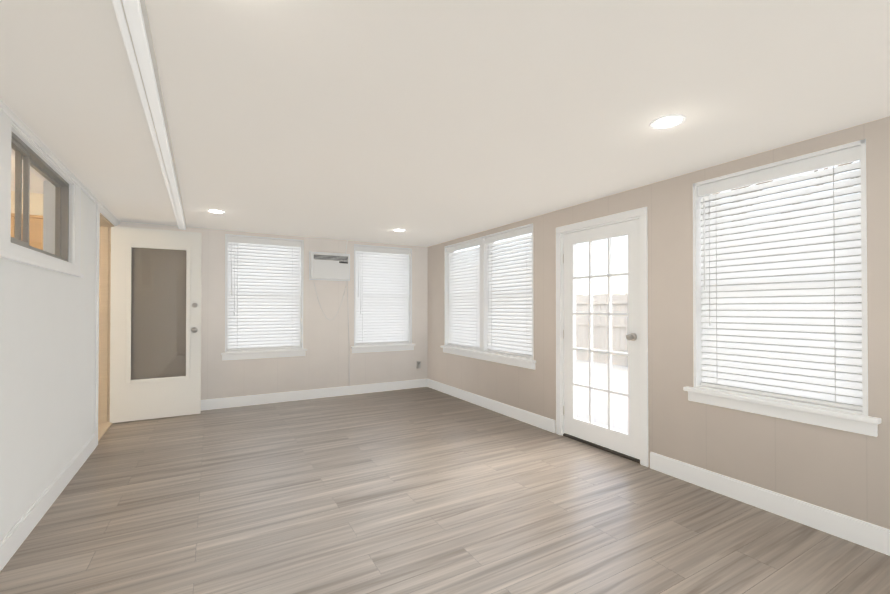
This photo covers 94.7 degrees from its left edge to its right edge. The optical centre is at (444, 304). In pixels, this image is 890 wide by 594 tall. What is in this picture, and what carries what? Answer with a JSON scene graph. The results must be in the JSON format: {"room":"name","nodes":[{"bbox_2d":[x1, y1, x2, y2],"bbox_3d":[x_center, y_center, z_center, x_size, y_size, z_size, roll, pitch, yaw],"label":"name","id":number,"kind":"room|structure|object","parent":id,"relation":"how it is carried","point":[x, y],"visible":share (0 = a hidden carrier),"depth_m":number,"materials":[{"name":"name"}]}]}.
{"room":"empty sunroom","nodes":[
{"label":"empty sunroom","id":0,"kind":"room"},
{"bbox_2d":[11,191,42,215],"bbox_3d":[-4.906,0.044,4.210,2.180,2.500,0.100,0,-1,-30],"label":"wall","id":1,"kind":"structure","parent":0,"point":[37,205],"depth_m":4.42,"materials":[{"name":"beige paint"}]},
{"bbox_2d":[11,213,42,249],"bbox_3d":[-4.836,-0.523,4.000,2.050,0.790,0.340,0,-1,-30],"label":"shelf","id":2,"kind":"object","parent":1,"relation":"attached to","point":[35,225],"depth_m":4.20,"materials":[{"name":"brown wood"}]},
{"bbox_2d":[11,156,42,193],"bbox_3d":[-3.845,-1.273,2.231,2.300,0.100,4.610,0,-1,-30],"label":"ceiling","id":3,"kind":"structure","parent":0,"point":[39,184],"depth_m":4.02,"materials":[{"name":"white paint"}]},
{"bbox_2d":[0,181,95,540],"bbox_3d":[-1.908,0.150,1.419,0.285,2.240,7.712,0,-1,-30],"label":"wall","id":4,"kind":"structure","parent":0,"point":[47,368],"depth_m":2.54,"materials":[{"name":"white paint"}]},
{"bbox_2d":[0,108,82,276],"bbox_3d":[-2.534,-0.572,2.520,0.212,0.704,1.530,0,-1,-30],"label":"sliding window","id":5,"kind":"structure","parent":4,"relation":"in","point":[19,144],"depth_m":2.37,"materials":[{"name":"white wood"}]},
{"bbox_2d":[0,433,95,571],"bbox_3d":[-1.517,1.201,0.918,0.119,0.130,6.464,0,-1,-30],"label":"baseboard","id":6,"kind":"structure","parent":4,"relation":"attached to","point":[15,537],"depth_m":2.44,"materials":[{"name":"white wood"}]},
{"bbox_2d":[0,99,119,224],"bbox_3d":[-1.790,-0.952,1.405,0.142,0.035,7.549,0,-1,-30],"label":"trim","id":7,"kind":"structure","parent":4,"relation":"attached to","point":[25,129],"depth_m":2.52,"materials":[{"name":"white wood"}]},
{"bbox_2d":[95,204,116,446],"bbox_3d":[-3.483,0.185,4.107,0.190,2.215,0.968,0,-1,-30],"label":"door frame","id":8,"kind":"structure","parent":4,"relation":"attached to","point":[106,224],"depth_m":4.44,"materials":[{"name":"brown wood"}]},
{"bbox_2d":[109,226,201,422],"bbox_3d":[-3.271,0.216,4.666,0.859,2.140,0.200,0,-1,-30],"label":"entry door","id":9,"kind":"structure","parent":4,"relation":"in","point":[155,333],"depth_m":4.64,"materials":[{"name":"white wood"}]},
{"bbox_2d":[98,422,112,441],"bbox_3d":[-3.489,1.283,4.093,0.173,0.020,0.818,0,-1,-30],"label":"floor","id":10,"kind":"structure","parent":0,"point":[103,428],"depth_m":4.22,"materials":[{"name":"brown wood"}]},
{"bbox_2d":[117,222,427,399],"bbox_3d":[-2.037,0.186,5.688,3.950,2.240,0.160,0,-1,-30],"label":"wall","id":11,"kind":"structure","parent":0,"point":[330,359],"depth_m":5.71,"materials":[{"name":"beige paint"}]},
{"bbox_2d":[221,234,306,360],"bbox_3d":[-2.390,-0.093,5.461,1.040,1.595,0.210,0,-1,-30],"label":"window","id":12,"kind":"structure","parent":11,"relation":"in","point":[264,278],"depth_m":5.44,"materials":[{"name":"white"}]},
{"bbox_2d":[201,379,426,410],"bbox_3d":[-1.994,1.241,5.604,3.950,0.130,0.014,0,-1,-30],"label":"baseboard","id":13,"kind":"structure","parent":11,"relation":"attached to","point":[227,402],"depth_m":5.65,"materials":[{"name":"white wood"}]},
{"bbox_2d":[309,245,349,334],"bbox_3d":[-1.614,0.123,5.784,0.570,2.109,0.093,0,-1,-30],"label":"air conditioner","id":14,"kind":"object","parent":11,"relation":"in","point":[329,266],"visible":1,"depth_m":5.75,"materials":[{"name":"white plastic"}]},
{"bbox_2d":[351,244,415,352],"bbox_3d":[-0.955,-0.086,6.276,1.020,1.595,0.210,0,-1,-30],"label":"window","id":15,"kind":"structure","parent":11,"relation":"in","point":[382,298],"depth_m":6.26,"materials":[{"name":"white"}]},
{"bbox_2d":[417,361,420,368],"bbox_3d":[-0.417,0.956,6.504,0.072,0.115,0.010,0,-1,-30],"label":"electrical outlet","id":16,"kind":"object","parent":11,"relation":"attached to","point":[418,364],"visible":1,"depth_m":6.50,"materials":[{"name":"white plastic"}]},
{"bbox_2d":[0,387,889,593],"bbox_3d":[-0.134,1.338,2.326,4.270,0.120,7.870,0,-1,-30],"label":"floor","id":17,"kind":"structure","parent":0,"point":[424,490],"depth_m":2.44,"materials":[{"name":"laminate"}]},
{"bbox_2d":[0,0,889,246],"bbox_3d":[-0.134,-1.022,2.345,4.270,0.120,7.870,0,-1,-30],"label":"ceiling","id":18,"kind":"structure","parent":0,"point":[425,123],"depth_m":1.92,"materials":[{"name":"white paint"}]},
{"bbox_2d":[112,0,186,228],"bbox_3d":[-1.246,-0.951,1.714,0.225,0.032,7.552,0,-1,-30],"label":"ceiling beam","id":19,"kind":"structure","parent":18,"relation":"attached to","point":[133,20],"depth_m":1.74,"materials":[{"name":"white wood"}]},
{"bbox_2d":[207,209,225,213],"bbox_3d":[-2.319,-0.944,4.158,0.168,0.004,0.168,0,-1,-30],"label":"recessed light","id":20,"kind":"object","parent":18,"relation":"in","point":[215,211],"visible":1,"depth_m":4.16,"materials":[{"name":"white plastic"}]},
{"bbox_2d":[393,229,405,231],"bbox_3d":[-0.576,-0.935,5.159,0.168,0.004,0.168,0,-1,-30],"label":"recessed light","id":21,"kind":"object","parent":18,"relation":"in","point":[399,230],"visible":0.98,"depth_m":5.17,"materials":[{"name":"white plastic"}]},
{"bbox_2d":[650,114,685,129],"bbox_3d":[1.172,-0.961,2.161,0.168,0.004,0.168,0,-1,-30],"label":"recessed light","id":22,"kind":"object","parent":18,"relation":"in","point":[668,121],"visible":1,"depth_m":2.15,"materials":[{"name":"white"}]},
{"bbox_2d":[428,116,889,528],"bbox_3d":[1.613,0.167,3.420,0.160,2.240,7.710,0,-1,-30],"label":"wall","id":23,"kind":"structure","parent":0,"point":[847,473],"depth_m":2.96,"materials":[{"name":"beige paint"}]},
{"bbox_2d":[440,223,535,369],"bbox_3d":[0.523,-0.085,5.292,0.210,1.575,2.030,0,-1,-30],"label":"double window","id":24,"kind":"structure","parent":23,"relation":"in","point":[488,308],"depth_m":5.14,"materials":[{"name":"white plastic"}]},
{"bbox_2d":[427,378,555,432],"bbox_3d":[0.411,1.238,5.353,0.014,0.130,2.825,0,-1,-30],"label":"baseboard","id":25,"kind":"structure","parent":23,"relation":"attached to","point":[539,421],"depth_m":4.93,"materials":[{"name":"white wood"}]},
{"bbox_2d":[563,219,639,459],"bbox_3d":[1.367,0.282,3.692,0.118,1.960,0.842,0,-1,-30],"label":"french door","id":26,"kind":"structure","parent":23,"relation":"in","point":[611,438],"depth_m":3.62,"materials":[{"name":"white wood"}]},
{"bbox_2d":[563,433,639,462],"bbox_3d":[1.451,1.278,3.727,0.190,0.024,0.840,0,-1,-30],"label":"sill","id":27,"kind":"structure","parent":23,"relation":"attached to","point":[604,448],"depth_m":3.63,"materials":[{"name":"brown metal"}]},
{"bbox_2d":[556,207,648,466],"bbox_3d":[1.431,0.257,3.724,0.176,2.066,0.992,0,-1,-30],"label":"door frame","id":28,"kind":"structure","parent":23,"relation":"attached to","point":[642,213],"depth_m":3.39,"materials":[{"name":"white wood"}]},
{"bbox_2d":[650,452,889,555],"bbox_3d":[2.529,1.207,1.622,0.014,0.130,3.695,0,-1,-30],"label":"baseboard","id":29,"kind":"structure","parent":23,"relation":"attached to","point":[860,532],"depth_m":2.48,"materials":[{"name":"white wood"}]},
{"bbox_2d":[683,139,880,436],"bbox_3d":[2.058,-0.092,2.588,0.210,1.565,1.000,0,-1,-30],"label":"window","id":30,"kind":"structure","parent":23,"relation":"in","point":[779,313],"depth_m":2.51,"materials":[{"name":"white plastic"}]},
{"label":"outside","id":31,"kind":"structure","parent":0,"visible":0},
{"bbox_2d":[576,360,627,432],"bbox_3d":[1.809,1.516,6.791,70.000,0.100,70.000,0,-1,-30],"label":"ground","id":32,"kind":"structure","parent":31,"point":[619,375],"depth_m":6.61,"materials":[{"name":"grey"}]},
{"bbox_2d":[576,293,627,366],"bbox_3d":[4.842,0.598,8.560,0.145,1.765,22.159,0,-1,-30],"label":"fence","id":33,"kind":"object","parent":32,"relation":"on","point":[584,355],"depth_m":10.26,"materials":[{"name":"brown wood"}]},
{"bbox_2d":[713,177,858,237],"bbox_3d":[4.062,-2.609,5.619,4.410,8.142,6.064,0,-1,-30],"label":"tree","id":34,"kind":"object","parent":32,"relation":"on","point":[756,191],"depth_m":5.73,"materials":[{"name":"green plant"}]},
{"bbox_2d":[731,162,852,240],"bbox_3d":[8.698,-3.365,11.439,6.237,9.747,7.205,0,-1,-30],"label":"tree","id":35,"kind":"object","parent":32,"relation":"on","point":[773,180],"depth_m":10.69,"materials":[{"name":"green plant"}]}
]}

